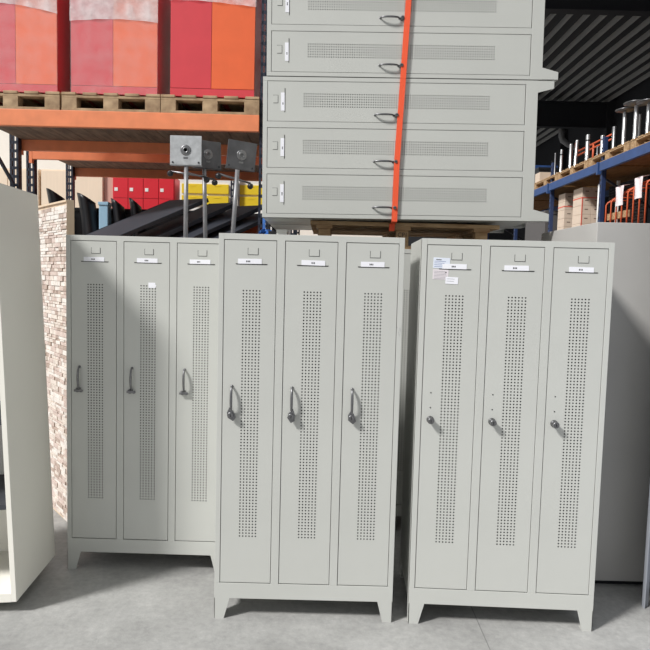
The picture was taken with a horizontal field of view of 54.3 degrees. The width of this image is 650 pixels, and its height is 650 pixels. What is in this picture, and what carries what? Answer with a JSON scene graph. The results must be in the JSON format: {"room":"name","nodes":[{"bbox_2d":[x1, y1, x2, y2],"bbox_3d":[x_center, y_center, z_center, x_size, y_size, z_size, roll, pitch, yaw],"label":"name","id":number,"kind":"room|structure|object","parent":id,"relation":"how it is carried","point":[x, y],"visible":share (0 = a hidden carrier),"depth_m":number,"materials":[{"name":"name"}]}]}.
{"room":"warehouse","nodes":[
{"label":"warehouse","id":0,"kind":"room"},
{"bbox_2d":[0,130,381,236],"bbox_3d":[-5.437,-2.507,11.554,13.000,6.200,0.200,1,4,0],"label":"wall","id":1,"kind":"structure","parent":0,"point":[4,137],"depth_m":11.42,"materials":[{"name":"white paint"}]},
{"bbox_2d":[0,509,649,649],"bbox_3d":[-0.028,1.067,8.605,24.000,0.200,35.000,1,4,0],"label":"floor","id":2,"kind":"structure","parent":0,"point":[110,601],"depth_m":3.00,"materials":[{"name":"concrete"}]},
{"bbox_2d":[0,183,54,602],"bbox_3d":[-1.974,0.327,3.116,1.077,2.001,0.500,1,4,-4],"label":"tall cabinet","id":3,"kind":"object","parent":2,"relation":"on","point":[27,543],"visible":1,"depth_m":3.10,"materials":[{"name":"grey metal"}]},
{"bbox_2d":[0,474,5,509],"bbox_3d":[-1.966,0.837,3.155,0.952,0.024,0.478,-1,4,-3],"label":"shelf","id":4,"kind":"object","parent":3,"relation":"attached to","point":[2,478],"depth_m":3.10,"materials":[{"name":"grey"}]},
{"bbox_2d":[38,200,73,520],"bbox_3d":[-1.794,0.227,4.216,0.050,2.047,0.620,-2,6,-40],"label":"stone panel","id":5,"kind":"object","parent":2,"relation":"on","point":[56,219],"visible":0.65,"depth_m":4.13,"materials":[{"name":"beige stone"}]},
{"bbox_2d":[0,0,276,233],"bbox_3d":[-1.733,-1.159,5.631,2.595,4.600,1.092,1,4,0],"label":"rack","id":6,"kind":"object","parent":2,"relation":"on","point":[33,129],"visible":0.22,"depth_m":5.15,"materials":[{"name":"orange metal"}]},
{"bbox_2d":[0,90,61,109],"bbox_3d":[-2.504,-1.828,5.492,0.785,0.144,0.900,1,4,0],"label":"wooden pallet","id":7,"kind":"object","parent":6,"relation":"on","point":[11,99],"visible":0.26,"depth_m":5.05,"materials":[{"name":"brown wood"}]},
{"bbox_2d":[0,0,70,106],"bbox_3d":[-2.473,-2.464,5.468,0.700,1.130,0.892,1,4,0],"label":"load","id":8,"kind":"object","parent":7,"relation":"on","point":[35,35],"visible":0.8,"depth_m":5.06,"materials":[{"name":"paint"}]},
{"bbox_2d":[61,92,160,112],"bbox_3d":[-1.704,-1.807,5.492,0.785,0.144,0.900,1,4,0],"label":"wooden pallet","id":9,"kind":"object","parent":6,"relation":"on","point":[70,100],"visible":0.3,"depth_m":5.05,"materials":[{"name":"brown wood"}]},
{"bbox_2d":[70,0,170,109],"bbox_3d":[-1.674,-2.443,5.468,0.701,1.130,0.892,1,4,0],"label":"load","id":10,"kind":"object","parent":9,"relation":"on","point":[121,47],"visible":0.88,"depth_m":5.05,"materials":[{"name":"paint"}]},
{"bbox_2d":[86,198,208,235],"bbox_3d":[-1.522,-0.910,5.421,0.965,0.397,0.410,-2,5,-35],"label":"board","id":11,"kind":"object","parent":6,"relation":"on","point":[128,226],"visible":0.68,"depth_m":5.38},
{"bbox_2d":[135,203,232,236],"bbox_3d":[-1.246,-0.897,5.542,0.924,0.406,0.284,-2,5,-35],"label":"board","id":12,"kind":"object","parent":6,"relation":"on","point":[173,226],"visible":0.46,"depth_m":5.52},
{"bbox_2d":[161,94,262,123],"bbox_3d":[-0.915,-1.787,5.492,0.785,0.144,0.900,1,4,0],"label":"wooden pallet","id":13,"kind":"object","parent":6,"relation":"on","point":[207,104],"visible":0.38,"depth_m":5.05,"materials":[{"name":"brown wood"}]},
{"bbox_2d":[170,0,265,111],"bbox_3d":[-0.889,-2.423,5.468,0.685,1.130,0.892,1,4,0],"label":"load","id":14,"kind":"object","parent":13,"relation":"on","point":[216,44],"visible":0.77,"depth_m":5.05,"materials":[{"name":"paint"}]},
{"bbox_2d":[168,205,261,237],"bbox_3d":[-0.981,-0.882,5.553,0.888,0.389,0.284,-2,5,-35],"label":"board","id":15,"kind":"object","parent":6,"relation":"on","point":[224,219],"visible":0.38,"depth_m":5.54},
{"bbox_2d":[202,213,265,238],"bbox_3d":[-0.787,-0.842,5.549,0.718,0.320,0.229,-2,5,-35],"label":"board","id":16,"kind":"object","parent":6,"relation":"on","point":[251,221],"visible":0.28,"depth_m":5.54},
{"bbox_2d":[240,222,265,233],"bbox_3d":[-0.768,-0.859,6.004,0.400,0.295,0.160,1,4,0],"label":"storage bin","id":17,"kind":"object","parent":6,"relation":"on","point":[254,230],"visible":0.06,"depth_m":5.93,"materials":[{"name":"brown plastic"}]},
{"bbox_2d":[66,235,218,571],"bbox_3d":[-0.948,0.420,3.603,0.848,1.800,0.533,2,4,1],"label":"locker","id":18,"kind":"object","parent":2,"relation":"on","point":[142,312],"visible":0.97,"depth_m":3.37,"materials":[{"name":"grey metal"}]},
{"bbox_2d":[26,151,274,230],"bbox_3d":[-1.811,-0.456,7.249,2.715,2.950,1.172,1,4,0],"label":"rack","id":19,"kind":"object","parent":2,"relation":"on","point":[110,165],"visible":0.12,"depth_m":7.43,"materials":[{"name":"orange metal"}]},
{"bbox_2d":[46,188,64,202],"bbox_3d":[-2.880,-1.151,6.851,0.260,0.640,0.182,1,4,-6],"label":"shell","id":20,"kind":"object","parent":19,"relation":"on","point":[53,196],"visible":0.16,"depth_m":6.76,"materials":[{"name":"black plastic"}]},
{"bbox_2d":[77,193,98,234],"bbox_3d":[-2.550,-1.123,6.853,0.260,0.600,0.182,1,4,-6],"label":"shell","id":21,"kind":"object","parent":19,"relation":"on","point":[88,211],"visible":0.66,"depth_m":6.81,"materials":[{"name":"black plastic"}]},
{"bbox_2d":[98,202,111,228],"bbox_3d":[-2.378,-1.071,6.863,0.110,0.505,0.140,1,4,0],"label":"plastic crate","id":22,"kind":"object","parent":19,"relation":"on","point":[104,207],"visible":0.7,"depth_m":6.80,"materials":[{"name":"blue plastic"}]},
{"bbox_2d":[111,198,125,222],"bbox_3d":[-2.211,-1.089,6.855,0.210,0.550,0.182,1,4,-6],"label":"shell","id":23,"kind":"object","parent":19,"relation":"on","point":[118,210],"visible":0.4,"depth_m":6.79,"materials":[{"name":"black plastic"}]},
{"bbox_2d":[129,198,144,235],"bbox_3d":[-2.021,-1.089,6.854,0.200,0.560,0.182,1,4,-6],"label":"shell","id":24,"kind":"object","parent":19,"relation":"on","point":[135,208],"visible":0.3,"depth_m":6.78,"materials":[{"name":"black plastic"}]},
{"bbox_2d":[74,207,222,235],"bbox_3d":[-1.923,-1.054,7.124,1.940,0.455,0.280,1,4,0],"label":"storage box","id":25,"kind":"object","parent":19,"relation":"on","point":[77,217],"visible":0.02,"depth_m":7.00,"materials":[{"name":"black plastic"}]},
{"bbox_2d":[230,181,299,234],"bbox_3d":[-2.660,-0.612,9.009,4.570,2.950,1.042,1,4,0],"label":"rack","id":26,"kind":"object","parent":2,"relation":"on","point":[295,232],"visible":0.04,"depth_m":8.45,"materials":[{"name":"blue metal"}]},
{"bbox_2d":[0,168,40,205],"bbox_3d":[-4.274,-1.245,8.809,0.830,1.760,0.500,1,4,0],"label":"tall cabinet","id":27,"kind":"object","parent":26,"relation":"on","point":[4,179],"visible":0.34,"depth_m":8.51,"materials":[{"name":"beige wood"}]},
{"bbox_2d":[41,169,104,207],"bbox_3d":[-3.415,-1.223,8.809,0.830,1.760,0.500,1,4,0],"label":"tall cabinet","id":28,"kind":"object","parent":26,"relation":"on","point":[93,188],"visible":0.12,"depth_m":8.51,"materials":[{"name":"beige wood"}]},
{"bbox_2d":[105,177,112,207],"bbox_3d":[-2.932,-1.206,8.619,0.115,1.780,0.040,1,4,0],"label":"wood panel","id":29,"kind":"object","parent":26,"relation":"on","point":[108,181],"visible":0.02,"depth_m":8.55,"materials":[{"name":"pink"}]},
{"bbox_2d":[113,178,179,208],"bbox_3d":[-2.456,-1.168,8.810,0.830,1.700,0.504,1,4,0],"label":"bank","id":30,"kind":"object","parent":26,"relation":"on","point":[148,193],"visible":0.15,"depth_m":8.52,"materials":[{"name":"red paint"}]},
{"bbox_2d":[180,179,232,210],"bbox_3d":[-1.626,-1.147,8.810,0.690,1.700,0.503,1,4,0],"label":"bank","id":31,"kind":"object","parent":26,"relation":"on","point":[220,193],"visible":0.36,"depth_m":8.52,"materials":[{"name":"yellow paint"}]},
{"bbox_2d":[238,181,290,234],"bbox_3d":[-0.841,-1.127,8.810,0.700,1.700,0.503,1,4,0],"label":"bank","id":32,"kind":"object","parent":26,"relation":"on","point":[246,197],"visible":0.17,"depth_m":8.52,"materials":[{"name":"yellow paint"}]},
{"bbox_2d":[214,233,404,621],"bbox_3d":[-0.079,0.476,3.154,0.843,1.800,0.534,1,4,0],"label":"locker","id":33,"kind":"object","parent":2,"relation":"on","point":[310,326],"visible":1,"depth_m":2.92,"materials":[{"name":"grey metal"}]},
{"bbox_2d":[395,249,410,515],"bbox_3d":[0.759,0.414,4.252,0.848,1.800,0.501,1,4,0],"label":"locker","id":34,"kind":"object","parent":2,"relation":"on","point":[407,257],"visible":0.08,"depth_m":4.00,"materials":[{"name":"grey metal"}]},
{"bbox_2d":[310,220,499,248],"bbox_3d":[0.498,-0.589,4.407,1.180,0.164,0.900,1,4,0],"label":"wooden pallet","id":35,"kind":"object","parent":34,"relation":"on","point":[322,228],"visible":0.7,"depth_m":3.98,"materials":[{"name":"brown wood"}]},
{"bbox_2d":[270,224,520,232],"bbox_3d":[0.494,-1.112,4.569,1.753,0.867,0.501,1,4,0],"label":"locker","id":36,"kind":"object","parent":35,"relation":"on","point":[275,226],"visible":0.02,"depth_m":4.59,"materials":[{"name":"grey metal"}]},
{"bbox_2d":[262,76,553,227],"bbox_3d":[0.493,-1.072,4.043,1.753,0.867,0.533,1,4,0],"label":"locker","id":37,"kind":"object","parent":35,"relation":"on","point":[468,153],"visible":1,"depth_m":3.81,"materials":[{"name":"grey metal"}]},
{"bbox_2d":[267,0,557,81],"bbox_3d":[0.527,-1.905,3.979,1.753,0.867,0.533,1,4,0],"label":"locker","id":38,"kind":"object","parent":37,"relation":"on","point":[449,39],"visible":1,"depth_m":3.76,"materials":[{"name":"grey metal"}]},
{"bbox_2d":[389,0,410,230],"bbox_3d":[0.464,-1.452,3.822,0.086,1.750,0.124,1,4,0],"label":"strap","id":39,"kind":"object","parent":38,"relation":"hanging from","point":[408,2],"visible":1,"depth_m":3.77,"materials":[{"name":"orange"}]},
{"bbox_2d":[399,238,614,631],"bbox_3d":[0.849,0.502,3.132,0.854,1.800,0.539,2,4,2],"label":"locker","id":40,"kind":"object","parent":2,"relation":"on","point":[508,348],"visible":1,"depth_m":2.90,"materials":[{"name":"grey metal"}]},
{"bbox_2d":[487,134,649,240],"bbox_3d":[3.928,-0.703,8.995,1.112,3.472,9.360,1,4,0],"label":"rack","id":41,"kind":"object","parent":2,"relation":"on","point":[634,163],"visible":0.14,"depth_m":8.46,"materials":[{"name":"blue metal"}]},
{"bbox_2d":[525,210,557,240],"bbox_3d":[3.872,-1.573,10.604,0.760,0.560,1.020,1,4,0],"label":"case","id":42,"kind":"object","parent":41,"relation":"on","point":[533,230],"visible":0.16,"depth_m":10.41,"materials":[{"name":"grey metal"}]},
{"bbox_2d":[534,173,568,189],"bbox_3d":[3.878,-2.217,9.903,0.900,0.115,1.100,1,4,0],"label":"wooden pallet","id":43,"kind":"object","parent":41,"relation":"on","point":[545,181],"visible":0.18,"depth_m":9.88,"materials":[{"name":"brown wood"}]},
{"bbox_2d":[535,172,557,182],"bbox_3d":[3.633,-2.405,10.406,0.300,0.167,0.230,1,4,0],"label":"carton","id":44,"kind":"object","parent":43,"relation":"on","point":[539,176],"visible":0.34,"depth_m":10.29,"materials":[{"name":"brown cardboard"}]},
{"bbox_2d":[554,153,556,174],"bbox_3d":[3.504,-2.442,9.656,0.040,0.350,0.039,1,4,0],"label":"column","id":45,"kind":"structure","parent":43,"relation":"on","point":[555,155],"depth_m":9.65,"materials":[{"name":"metal"}]},
{"bbox_2d":[559,149,562,171],"bbox_3d":[3.504,-2.423,9.407,0.050,0.350,0.049,1,4,0],"label":"column","id":46,"kind":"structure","parent":43,"relation":"on","point":[561,150],"depth_m":9.39,"materials":[{"name":"silver metal"}]},
{"bbox_2d":[557,159,600,179],"bbox_3d":[3.876,-2.135,8.826,0.900,0.115,1.100,1,4,0],"label":"wooden pallet","id":47,"kind":"object","parent":41,"relation":"on","point":[582,165],"visible":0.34,"depth_m":8.79,"materials":[{"name":"brown wood"}]},
{"bbox_2d":[568,144,572,167],"bbox_3d":[3.503,-2.401,9.047,0.055,0.360,0.054,1,4,0],"label":"column","id":48,"kind":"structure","parent":47,"relation":"on","point":[570,145],"depth_m":9.03,"materials":[{"name":"silver metal"}]},
{"bbox_2d":[573,140,578,165],"bbox_3d":[3.497,-2.389,8.836,0.063,0.372,0.054,3,5,20],"label":"column","id":49,"kind":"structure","parent":47,"relation":"on","point":[577,141],"depth_m":8.82,"materials":[{"name":"silver metal"}]},
{"bbox_2d":[585,134,589,159],"bbox_3d":[3.502,-2.356,8.459,0.068,0.360,0.066,1,4,0],"label":"column","id":50,"kind":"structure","parent":47,"relation":"on","point":[587,146],"depth_m":8.44,"materials":[{"name":"silver metal"}]},
{"bbox_2d":[573,197,596,225],"bbox_3d":[3.673,-1.473,8.927,0.273,0.603,0.326,1,4,0],"label":"band","id":51,"kind":"object","parent":41,"relation":"on","point":[580,197],"visible":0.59,"depth_m":8.75,"materials":[{"name":"red"}]},
{"bbox_2d":[596,184,599,221],"bbox_3d":[3.539,-1.469,8.205,0.044,0.700,0.044,1,4,0],"label":"tube","id":52,"kind":"object","parent":41,"relation":"on","point":[598,184],"visible":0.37,"depth_m":8.19,"materials":[{"name":"white paint"}]},
{"bbox_2d":[588,141,645,166],"bbox_3d":[3.874,-2.051,7.709,0.900,0.115,1.100,1,4,0],"label":"wooden pallet","id":53,"kind":"object","parent":41,"relation":"on","point":[626,146],"visible":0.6,"depth_m":7.65,"materials":[{"name":"brown wood"}]},
{"bbox_2d":[578,134,611,156],"bbox_3d":[3.683,-2.410,8.710,0.025,0.440,1.276,1,4,0],"label":"frame","id":54,"kind":"object","parent":53,"relation":"on","point":[594,143],"visible":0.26,"depth_m":8.70,"materials":[{"name":"orange paint"}]},
{"bbox_2d":[600,135,604,153],"bbox_3d":[3.510,-2.270,8.024,0.065,0.255,0.064,1,4,0],"label":"column","id":55,"kind":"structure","parent":53,"relation":"on","point":[601,135],"depth_m":8.01,"materials":[{"name":"silver metal"}]},
{"bbox_2d":[611,126,616,148],"bbox_3d":[3.520,-2.267,7.724,0.068,0.295,0.066,1,4,0],"label":"column","id":56,"kind":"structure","parent":53,"relation":"on","point":[614,128],"depth_m":7.70,"materials":[{"name":"metal"}]},
{"bbox_2d":[615,107,633,143],"bbox_3d":[3.501,-2.307,7.420,0.220,0.419,0.220,1,4,0],"label":"column","id":57,"kind":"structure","parent":53,"relation":"on","point":[625,110],"depth_m":7.40,"materials":[{"name":"silver metal"}]},
{"bbox_2d":[623,99,642,138],"bbox_3d":[3.500,-2.288,7.141,0.280,0.424,0.280,1,4,0],"label":"column","id":58,"kind":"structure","parent":53,"relation":"on","point":[632,103],"depth_m":7.12,"materials":[{"name":"silver metal"}]},
{"bbox_2d":[638,113,641,135],"bbox_3d":[3.559,-2.232,7.175,0.032,0.310,0.032,1,4,0],"label":"column","id":59,"kind":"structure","parent":53,"relation":"on","point":[640,114],"depth_m":7.16,"materials":[{"name":"silver metal"}]},
{"bbox_2d":[614,181,619,222],"bbox_3d":[3.699,-1.462,8.035,0.044,0.720,0.044,1,4,0],"label":"tube","id":60,"kind":"object","parent":41,"relation":"on","point":[618,182],"visible":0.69,"depth_m":8.02,"materials":[{"name":"white paint"}]},
{"bbox_2d":[605,179,649,222],"bbox_3d":[3.721,-1.340,7.363,0.509,0.579,1.059,1,4,0],"label":"roll cage","id":61,"kind":"object","parent":41,"relation":"on","point":[621,214],"visible":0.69,"depth_m":7.37,"materials":[{"name":"orange paint"}]},
{"bbox_2d":[616,184,628,205],"bbox_3d":[3.495,-1.524,7.459,0.080,0.238,0.200,1,4,0],"label":"paper sheet","id":62,"kind":"object","parent":61,"relation":"hanging from","point":[619,190],"visible":1,"depth_m":7.46,"materials":[{"name":"white paper"}]},
{"bbox_2d":[634,175,647,198],"bbox_3d":[3.495,-1.522,7.008,0.080,0.244,0.180,1,4,0],"label":"paper sheet","id":63,"kind":"object","parent":61,"relation":"hanging from","point":[638,181],"visible":1,"depth_m":7.00,"materials":[{"name":"white paper"}]},
{"bbox_2d":[607,175,649,222],"bbox_3d":[4.054,-1.531,8.531,0.034,0.800,1.080,1,4,0],"label":"slatted panel","id":64,"kind":"object","parent":41,"relation":"on","point":[612,190],"visible":0.4,"depth_m":8.39,"materials":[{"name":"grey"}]},
{"bbox_2d":[631,131,649,148],"bbox_3d":[3.872,-1.964,6.563,0.900,0.115,1.100,1,4,0],"label":"wooden pallet","id":65,"kind":"object","parent":41,"relation":"on","point":[640,140],"visible":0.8,"depth_m":6.99,"materials":[{"name":"brown wood"}]},
{"bbox_2d":[636,98,649,132],"bbox_3d":[3.519,-2.244,6.903,0.260,0.374,0.260,1,4,0],"label":"column","id":66,"kind":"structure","parent":65,"relation":"on","point":[645,102],"depth_m":6.89,"materials":[{"name":"silver metal"}]},
{"bbox_3d":[3.881,-2.301,11.000,0.900,0.115,1.100,1,4,0],"label":"wooden pallet","id":67,"kind":"object","parent":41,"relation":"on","visible":0},
{"bbox_2d":[534,167,557,182],"bbox_3d":[3.716,-2.492,10.735,0.320,0.296,0.320,1,4,0],"label":"box","id":68,"kind":"object","parent":67,"relation":"on","point":[539,169],"visible":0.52,"depth_m":10.58,"materials":[{"name":"black plastic"}]},
{"bbox_2d":[535,165,557,168],"bbox_3d":[3.768,-2.583,11.229,0.540,0.406,0.440,1,4,0],"label":"load","id":69,"kind":"object","parent":67,"relation":"on","point":[536,166],"visible":0.11,"depth_m":11.00,"materials":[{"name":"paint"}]},
{"bbox_3d":[3.599,-1.234,8.945,0.132,0.121,0.321,1,4,0],"label":"carton","id":70,"kind":"object","parent":41,"relation":"on","visible":0},
{"bbox_3d":[3.602,-1.357,8.935,0.132,0.121,0.321,1,4,0],"label":"carton","id":71,"kind":"object","parent":70,"relation":"on","visible":0},
{"bbox_2d":[572,214,590,224],"bbox_3d":[3.605,-1.480,8.926,0.132,0.122,0.321,1,4,0],"label":"carton","id":72,"kind":"object","parent":71,"relation":"on","point":[576,219],"visible":0.77,"depth_m":8.78,"materials":[{"name":"brown cardboard"}]},
{"bbox_2d":[572,205,590,215],"bbox_3d":[3.609,-1.603,8.917,0.132,0.122,0.321,1,4,0],"label":"carton","id":73,"kind":"object","parent":72,"relation":"on","point":[586,209],"visible":0.77,"depth_m":8.76,"materials":[{"name":"brown cardboard"}]},
{"bbox_2d":[573,196,591,207],"bbox_3d":[3.612,-1.726,8.907,0.132,0.122,0.321,1,4,0],"label":"carton","id":74,"kind":"object","parent":73,"relation":"on","point":[586,201],"visible":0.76,"depth_m":8.76,"materials":[{"name":"brown cardboard"}]},
{"bbox_2d":[573,187,591,198],"bbox_3d":[3.615,-1.849,8.898,0.132,0.122,0.321,1,4,0],"label":"carton","id":75,"kind":"object","parent":74,"relation":"on","point":[584,191],"visible":0.88,"depth_m":8.74,"materials":[{"name":"brown cardboard"}]},
{"bbox_3d":[3.734,-1.230,8.945,0.132,0.121,0.321,1,4,0],"label":"carton","id":76,"kind":"object","parent":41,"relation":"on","visible":0},
{"bbox_3d":[3.737,-1.354,8.935,0.132,0.121,0.321,1,4,0],"label":"carton","id":77,"kind":"object","parent":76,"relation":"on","visible":0},
{"bbox_2d":[589,215,595,223],"bbox_3d":[3.740,-1.477,8.926,0.132,0.122,0.321,1,4,0],"label":"carton","id":78,"kind":"object","parent":77,"relation":"on","point":[593,217],"visible":0.32,"depth_m":8.77,"materials":[{"name":"brown cardboard"}]},
{"bbox_2d":[590,206,596,214],"bbox_3d":[3.744,-1.600,8.917,0.132,0.122,0.321,1,4,0],"label":"carton","id":79,"kind":"object","parent":78,"relation":"on","point":[593,208],"visible":0.42,"depth_m":8.76,"materials":[{"name":"brown cardboard"}]},
{"bbox_2d":[591,196,596,205],"bbox_3d":[3.747,-1.723,8.907,0.132,0.122,0.321,1,4,0],"label":"carton","id":80,"kind":"object","parent":79,"relation":"on","point":[594,200],"visible":0.33,"depth_m":8.75,"materials":[{"name":"brown cardboard"}]},
{"bbox_2d":[592,187,597,196],"bbox_3d":[3.750,-1.846,8.898,0.132,0.122,0.321,1,4,0],"label":"carton","id":81,"kind":"object","parent":80,"relation":"on","point":[594,189],"visible":0.42,"depth_m":8.74,"materials":[{"name":"brown cardboard"}]},
{"bbox_3d":[3.604,-1.280,9.553,0.140,0.122,0.261,1,4,0],"label":"carton","id":82,"kind":"object","parent":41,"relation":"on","visible":0},
{"bbox_3d":[3.607,-1.404,9.544,0.140,0.122,0.261,1,4,0],"label":"carton","id":83,"kind":"object","parent":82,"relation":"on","visible":0},
{"bbox_2d":[557,218,571,227],"bbox_3d":[3.611,-1.527,9.534,0.140,0.122,0.261,1,4,0],"label":"carton","id":84,"kind":"object","parent":83,"relation":"on","point":[565,222],"visible":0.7,"depth_m":9.41,"materials":[{"name":"brown cardboard"}]},
{"bbox_2d":[558,210,572,219],"bbox_3d":[3.614,-1.651,9.525,0.140,0.122,0.261,1,4,0],"label":"carton","id":85,"kind":"object","parent":84,"relation":"on","point":[563,214],"visible":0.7,"depth_m":9.40,"materials":[{"name":"brown cardboard"}]},
{"bbox_2d":[558,202,572,211],"bbox_3d":[3.617,-1.775,9.515,0.140,0.122,0.261,1,4,0],"label":"carton","id":86,"kind":"object","parent":85,"relation":"on","point":[562,203],"visible":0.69,"depth_m":9.39,"materials":[{"name":"brown cardboard"}]},
{"bbox_2d":[559,193,573,202],"bbox_3d":[3.620,-1.898,9.506,0.140,0.122,0.261,1,4,0],"label":"carton","id":87,"kind":"object","parent":86,"relation":"on","point":[566,197],"visible":0.7,"depth_m":9.38,"materials":[{"name":"brown cardboard"}]},
{"bbox_2d":[541,222,649,584],"bbox_3d":[1.975,0.418,3.752,1.200,1.932,0.850,1,4,0],"label":"tall cabinet","id":88,"kind":"object","parent":2,"relation":"on","point":[625,471],"visible":0.44,"depth_m":3.33,"materials":[{"name":"metal"}]},
{"bbox_2d":[641,481,649,608],"bbox_3d":[1.924,0.396,2.253,0.600,2.200,1.740,1,4,0],"label":"shelving","id":89,"kind":"object","parent":2,"relation":"on","point":[646,574],"visible":1,"depth_m":3.17,"materials":[{"name":"grey metal"}]},
{"bbox_3d":[-1.026,0.368,4.252,0.848,1.800,0.501,1,4,0],"label":"locker","id":90,"kind":"object","parent":2,"relation":"on","visible":0},
{"bbox_2d":[167,135,209,237],"bbox_3d":[-0.903,-0.882,4.170,0.280,0.710,0.200,1,4,-9],"label":"steel post","id":91,"kind":"object","parent":90,"relation":"on","point":[186,151],"visible":0.8,"depth_m":4.15,"materials":[{"name":"metal"}]},
{"bbox_2d":[180,145,190,154],"bbox_3d":[-0.911,-1.143,4.143,0.068,0.068,0.008,1,4,0],"label":"socket","id":92,"kind":"object","parent":91,"relation":"attached to","point":[184,149],"depth_m":4.14,"materials":[{"name":"metal"}]},
{"bbox_2d":[183,140,220,237],"bbox_3d":[-0.815,-0.895,4.329,0.277,0.710,0.220,-4,7,-37],"label":"steel post","id":93,"kind":"object","parent":90,"relation":"on","point":[211,151],"visible":0.61,"depth_m":4.33,"materials":[{"name":"metal"}]},
{"bbox_2d":[204,149,212,158],"bbox_3d":[-0.792,-1.159,4.304,0.068,0.068,0.008,-4,7,-37],"label":"socket","id":94,"kind":"object","parent":93,"relation":"attached to","point":[208,153],"depth_m":4.30,"materials":[{"name":"metal"}]},
{"bbox_2d":[215,139,256,232],"bbox_3d":[-0.572,-0.865,4.219,0.278,0.686,0.199,-1,5,-32],"label":"steel post","id":95,"kind":"object","parent":90,"relation":"on","point":[241,155],"visible":0.77,"depth_m":4.16,"materials":[{"name":"metal"}]},
{"bbox_2d":[237,150,246,160],"bbox_3d":[-0.542,-1.108,4.136,0.068,0.068,0.008,3,9,-24],"label":"socket","id":96,"kind":"object","parent":95,"relation":"attached to","point":[241,154],"depth_m":4.14,"materials":[{"name":"metal"}]},
{"bbox_3d":[-0.101,0.390,4.282,0.848,1.800,0.501,1,4,0],"label":"locker","id":97,"kind":"object","parent":2,"relation":"on","visible":0},
{"bbox_2d":[258,218,271,233],"bbox_3d":[-0.389,-0.710,4.210,0.115,0.411,0.112,1,4,0],"label":"strap","id":98,"kind":"object","parent":97,"relation":"on","point":[263,231],"visible":0.19,"depth_m":4.21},
{"bbox_2d":[276,229,288,234],"bbox_3d":[-0.281,-0.568,4.180,0.074,0.116,0.106,1,4,0],"label":"box","id":99,"kind":"object","parent":97,"relation":"on","point":[279,231],"visible":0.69,"depth_m":4.12,"materials":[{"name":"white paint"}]},
{"bbox_2d":[408,229,511,245],"bbox_3d":[4.287,-3.321,24.912,6.400,6.300,0.200,1,4,0],"label":"wall","id":100,"kind":"structure","parent":0,"point":[506,235],"depth_m":24.80,"materials":[{"name":"black"}]},
{"bbox_2d":[511,78,649,240],"bbox_3d":[7.257,-2.101,9.855,0.400,6.300,30.000,1,4,0],"label":"wall","id":101,"kind":"structure","parent":0,"point":[545,153],"depth_m":16.19,"materials":[{"name":"black"}]},
{"bbox_2d":[537,100,607,129],"bbox_3d":[4.740,-5.382,16.140,5.200,0.640,0.180,1,4,0],"label":"beam","id":102,"kind":"structure","parent":101,"relation":"attached to","point":[550,114],"depth_m":16.13,"materials":[{"name":"black metal"}]},
{"bbox_2d":[558,129,594,156],"bbox_3d":[6.813,-5.112,17.149,0.998,1.125,0.160,1,4,0],"label":"drain pipe","id":103,"kind":"object","parent":101,"relation":"attached to","point":[561,135],"visible":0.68,"depth_m":17.10,"materials":[{"name":"grey"}]},
{"bbox_2d":[545,0,649,15],"bbox_3d":[4.730,-4.993,9.701,5.200,0.440,0.180,1,4,0],"label":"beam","id":104,"kind":"structure","parent":101,"relation":"attached to","point":[579,7],"depth_m":9.70,"materials":[{"name":"black metal"}]},
{"bbox_2d":[536,14,649,146],"bbox_3d":[4.738,-5.273,9.619,5.200,0.130,30.000,1,4,0],"label":"ceiling","id":105,"kind":"structure","parent":0,"point":[595,58],"depth_m":13.02,"materials":[{"name":"black metal"}]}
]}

